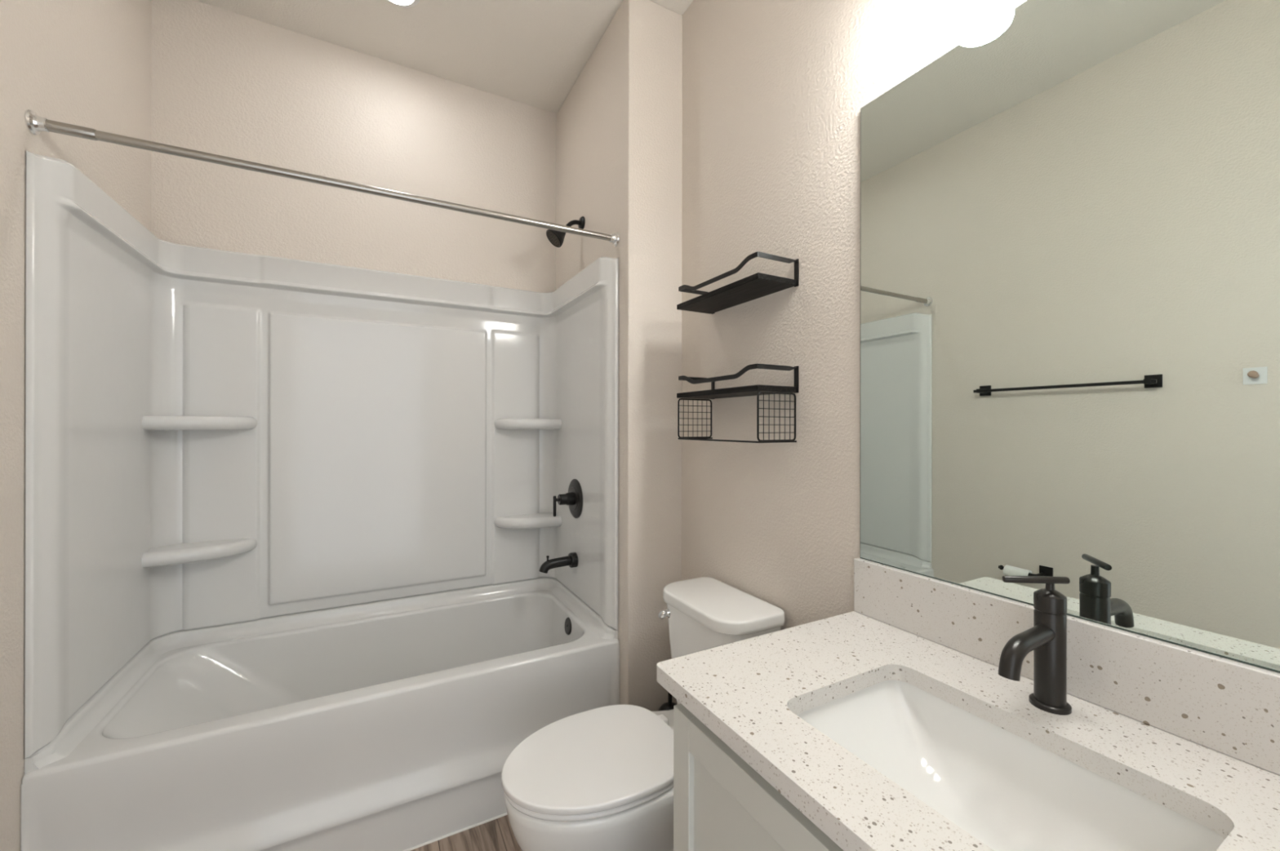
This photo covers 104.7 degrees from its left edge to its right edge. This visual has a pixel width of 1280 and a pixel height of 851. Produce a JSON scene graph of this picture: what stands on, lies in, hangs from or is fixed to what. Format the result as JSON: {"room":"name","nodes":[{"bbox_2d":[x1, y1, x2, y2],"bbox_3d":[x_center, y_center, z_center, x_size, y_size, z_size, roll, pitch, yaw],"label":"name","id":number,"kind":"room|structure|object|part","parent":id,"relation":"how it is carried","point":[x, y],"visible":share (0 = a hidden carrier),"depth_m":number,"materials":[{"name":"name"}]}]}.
{"room":"bathroom","nodes":[
{"label":"bathroom","id":0,"kind":"room"},
{"bbox_2d":[0,0,151,850],"bbox_3d":[-1.131,-0.144,0.475,0.120,2.886,3.151,0,0,-28],"label":"wall","id":1,"kind":"structure","parent":0,"point":[82,63],"depth_m":1.14,"materials":[{"name":"beige paint"}]},
{"bbox_2d":[151,0,555,293],"bbox_3d":[-1.127,-0.143,2.199,1.524,2.886,0.120,0,0,-28],"label":"wall","id":2,"kind":"structure","parent":0,"point":[226,83],"depth_m":2.06,"materials":[{"name":"beige paint"}]},
{"bbox_2d":[24,150,618,758],"bbox_3d":[-0.924,0.056,1.823,1.520,1.427,0.732,0,0,-28],"label":"tub surround","id":3,"kind":"object","parent":2,"relation":"attached to","point":[214,437],"visible":0.99,"depth_m":1.90,"materials":[{"name":"white plastic"}]},
{"bbox_2d":[141,537,257,568],"bbox_3d":[-1.580,0.455,1.779,0.305,0.051,0.165,0,0,-28],"label":"corner shelf","id":4,"kind":"object","parent":3,"relation":"attached to","point":[180,551],"depth_m":1.75,"materials":[{"name":"white plastic"}]},
{"bbox_2d":[142,415,257,430],"bbox_3d":[-1.580,-0.009,1.780,0.305,0.051,0.165,0,0,-28],"label":"corner shelf","id":5,"kind":"object","parent":3,"relation":"attached to","point":[148,422],"depth_m":1.73,"materials":[{"name":"white plastic"}]},
{"bbox_2d":[493,512,561,528],"bbox_3d":[-0.529,0.457,2.347,0.305,0.051,0.165,0,0,-28],"label":"corner shelf","id":6,"kind":"object","parent":3,"relation":"attached to","point":[501,520],"depth_m":2.31,"materials":[{"name":"white plastic"}]},
{"bbox_2d":[493,418,561,429],"bbox_3d":[-0.528,-0.007,2.347,0.305,0.051,0.165,0,0,-28],"label":"corner shelf","id":7,"kind":"object","parent":3,"relation":"attached to","point":[499,424],"depth_m":2.30,"materials":[{"name":"white plastic"}]},
{"bbox_2d":[539,552,577,573],"bbox_3d":[-0.356,0.595,2.137,0.164,0.074,0.064,0,0,-28],"label":"tub spout","id":8,"kind":"object","parent":3,"relation":"attached to","point":[571,560],"visible":1,"depth_m":2.13,"materials":[{"name":"black metal"}]},
{"bbox_2d":[553,479,582,518],"bbox_3d":[-0.329,0.322,2.152,0.103,0.172,0.172,0,0,-28],"label":"tub valve","id":9,"kind":"object","parent":3,"relation":"attached to","point":[573,499],"visible":1,"depth_m":2.14,"materials":[{"name":"black metal"}]},
{"bbox_3d":[-0.361,0.349,2.134,0.029,0.090,0.014,0,0,-28],"label":"lever","id":10,"kind":"part","parent":9,"relation":"part of","materials":[{"name":"black metal"}]},
{"bbox_2d":[194,0,693,114],"bbox_3d":[-0.303,-1.636,0.921,1.995,0.100,3.151,0,0,-28],"label":"ceiling","id":11,"kind":"structure","parent":0,"point":[533,53],"depth_m":1.99,"materials":[{"name":"beige paint"}]},
{"bbox_2d":[386,0,419,7],"bbox_3d":[-0.884,-1.581,1.791,0.156,0.010,0.156,0,0,-28],"label":"recessed light","id":12,"kind":"object","parent":11,"relation":"in","point":[402,3],"visible":1,"depth_m":1.84,"materials":[{"name":"white paint"}]},
{"bbox_2d":[410,815,521,850],"bbox_3d":[-0.308,1.350,0.920,1.995,0.100,3.151,0,0,-28],"label":"floor","id":13,"kind":"structure","parent":0,"point":[495,835],"depth_m":1.54,"materials":[{"name":"brown wood"}]},
{"bbox_2d":[21,577,619,850],"bbox_3d":[-0.919,1.028,1.810,1.522,0.549,0.759,0,0,-28],"label":"bathtub","id":14,"kind":"object","parent":13,"relation":"on","point":[393,725],"visible":0.91,"depth_m":1.54,"materials":[{"name":"white plastic"}]},
{"bbox_3d":[-0.305,0.856,2.108,0.021,0.072,0.072,0,0,-28],"label":"overflow plate","id":15,"kind":"part","parent":14,"relation":"part of","materials":[{"name":"black metal"}]},
{"bbox_2d":[501,577,785,850],"bbox_3d":[-0.002,0.913,1.383,0.756,0.776,0.386,0,0,-28],"label":"toilet","id":16,"kind":"object","parent":13,"relation":"on","point":[600,779],"visible":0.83,"depth_m":1.27,"materials":[{"name":"white ceramic"}]},
{"bbox_3d":[-0.125,0.880,1.317,0.478,0.019,0.376,0,0,-28],"label":"lid","id":17,"kind":"part","parent":16,"relation":"part of","materials":[{"name":"white plastic"}]},
{"bbox_3d":[-0.125,0.900,1.317,0.470,0.016,0.368,0,0,-28],"label":"seat","id":18,"kind":"part","parent":16,"relation":"part of","materials":[{"name":"white plastic"}]},
{"bbox_3d":[-0.017,1.106,1.375,0.710,0.390,0.362,0,0,-28],"label":"bowl","id":19,"kind":"part","parent":16,"relation":"part of","materials":[{"name":"white ceramic"}]},
{"bbox_3d":[0.078,0.605,1.584,0.034,0.035,0.034,0,0,-28],"label":"flush lever","id":20,"kind":"part","parent":16,"relation":"part of","materials":[{"name":"silver metal"}]},
{"bbox_3d":[0.239,0.736,1.513,0.197,0.354,0.368,0,0,-28],"label":"tank","id":21,"kind":"part","parent":16,"relation":"part of","materials":[{"name":"white ceramic"}]},
{"bbox_3d":[0.233,0.544,1.510,0.222,0.038,0.386,0,0,-28],"label":"tank lid","id":22,"kind":"part","parent":16,"relation":"part of","materials":[{"name":"white ceramic"}]},
{"bbox_2d":[657,692,676,711],"bbox_3d":[0.108,1.091,1.768,0.092,0.421,0.092,0,0,-28],"label":"toilet paper holder","id":23,"kind":"object","parent":13,"relation":"on","point":[669,705],"visible":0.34,"depth_m":1.76,"materials":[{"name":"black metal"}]},
{"bbox_3d":[0.108,1.025,1.768,0.092,0.052,0.092,0,0,-28],"label":"lid","id":24,"kind":"part","parent":23,"relation":"part of","materials":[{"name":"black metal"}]},
{"bbox_3d":[0.108,0.941,1.768,0.015,0.121,0.015,0,0,-28],"label":"handle","id":25,"kind":"part","parent":23,"relation":"part of","materials":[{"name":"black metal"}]},
{"bbox_2d":[673,701,844,850],"bbox_3d":[0.507,0.890,0.669,0.556,0.821,0.885,0,0,-28],"label":"vanity cabinet","id":26,"kind":"object","parent":13,"relation":"on","point":[721,803],"visible":0.37,"depth_m":0.79,"materials":[{"name":"grey paint"}]},
{"bbox_3d":[0.173,0.854,0.731,0.005,0.572,0.328,0,0,-28],"label":"door panel","id":27,"kind":"part","parent":26,"relation":"part of","materials":[{"name":"grey paint"}]},
{"bbox_2d":[656,611,1279,850],"bbox_3d":[0.499,0.465,0.665,0.577,0.030,0.917,0,0,-28],"label":"countertop","id":28,"kind":"structure","parent":26,"relation":"on","point":[750,693],"depth_m":0.72,"materials":[{"name":"stone"}]},
{"bbox_2d":[796,680,1224,850],"bbox_3d":[0.457,0.544,0.683,0.343,0.128,0.471,0,0,-28],"label":"sink","id":29,"kind":"object","parent":28,"relation":"in","point":[1006,791],"visible":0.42,"depth_m":0.77,"materials":[{"name":"white ceramic"}]},
{"bbox_2d":[998,575,1071,715],"bbox_3d":[0.606,0.344,0.775,0.165,0.211,0.060,0,0,-22],"label":"faucet","id":30,"kind":"object","parent":28,"relation":"on","point":[1047,637],"visible":1,"depth_m":0.77,"materials":[{"name":"black metal"}]},
{"bbox_3d":[0.593,0.346,0.757,0.128,0.060,0.026,0,0,-28],"label":"spout","id":31,"kind":"part","parent":30,"relation":"part of","materials":[{"name":"black metal"}]},
{"bbox_3d":[0.632,0.253,0.793,0.092,0.028,0.023,0,0,11],"label":"lever","id":32,"kind":"part","parent":30,"relation":"part of","materials":[{"name":"black metal"}]},
{"bbox_2d":[555,0,682,711],"bbox_3d":[-0.109,-0.142,2.287,0.351,2.886,0.932,0,0,-28],"label":"wall","id":33,"kind":"structure","parent":0,"point":[619,127],"depth_m":1.85,"materials":[{"name":"beige paint"}]},
{"bbox_2d":[24,109,619,246],"bbox_3d":[-0.760,-0.712,1.521,1.524,0.054,0.054,0,0,-28],"label":"shower rod","id":34,"kind":"object","parent":33,"relation":"attached to","point":[35,124],"visible":1,"depth_m":1.37,"materials":[{"name":"silver metal"}]},
{"bbox_2d":[546,216,585,247],"bbox_3d":[-0.327,-0.851,2.152,0.163,0.152,0.086,0,0,-28],"label":"shower","id":35,"kind":"object","parent":33,"relation":"attached to","point":[556,238],"visible":0.79,"depth_m":2.13,"materials":[{"name":"black metal"}]},
{"bbox_3d":[-0.295,-0.879,2.170,0.084,0.056,0.019,0,0,-28],"label":"arm","id":36,"kind":"part","parent":35,"relation":"part of","materials":[{"name":"black metal"}]},
{"bbox_2d":[681,0,1026,630],"bbox_3d":[0.741,-0.141,0.956,0.120,2.886,2.219,0,0,-28],"label":"wall","id":37,"kind":"structure","parent":0,"point":[775,92],"depth_m":1.43,"materials":[{"name":"beige paint"}]},
{"bbox_2d":[676,364,799,443],"bbox_3d":[0.283,-0.060,1.522,0.148,0.214,0.405,0,0,-28],"label":"wall shelf","id":38,"kind":"object","parent":37,"relation":"attached to","point":[752,390],"visible":1,"depth_m":1.38,"materials":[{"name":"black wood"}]},
{"bbox_3d":[0.189,-0.024,1.688,0.141,0.136,0.006,0,0,-28],"label":"wire panel","id":39,"kind":"part","parent":38,"relation":"part of","materials":[{"name":"black metal"}]},
{"bbox_3d":[0.282,0.044,1.517,0.141,0.005,0.393,0,0,-28],"label":"frame","id":40,"kind":"part","parent":38,"relation":"part of","materials":[{"name":"black metal"}]},
{"bbox_3d":[0.284,-0.129,1.521,0.147,0.075,0.401,0,0,-28],"label":"guard rail","id":41,"kind":"part","parent":38,"relation":"part of","materials":[{"name":"black metal"}]},
{"bbox_3d":[0.374,-0.024,1.346,0.141,0.136,0.006,0,0,-28],"label":"wire panel","id":42,"kind":"part","parent":38,"relation":"part of","materials":[{"name":"black metal"}]},
{"bbox_2d":[676,251,799,314],"bbox_3d":[0.284,-0.428,1.523,0.147,0.075,0.405,0,0,-28],"label":"wall shelf","id":43,"kind":"object","parent":37,"relation":"attached to","point":[758,285],"visible":1,"depth_m":1.45,"materials":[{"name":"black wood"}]},
{"bbox_2d":[853,558,1279,775],"bbox_3d":[0.745,0.387,0.798,0.020,0.128,0.917,0,0,-28],"label":"backsplash","id":44,"kind":"structure","parent":37,"relation":"attached to","point":[1230,708],"depth_m":0.77,"materials":[{"name":"stone"}]},
{"bbox_2d":[859,0,1279,672],"bbox_3d":[0.753,-0.224,0.798,0.006,1.092,0.910,0,0,-28],"label":"mirror","id":45,"kind":"object","parent":37,"relation":"attached to","point":[1070,213],"visible":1,"depth_m":0.81,"materials":[{"name":"clear glass"}]}
]}

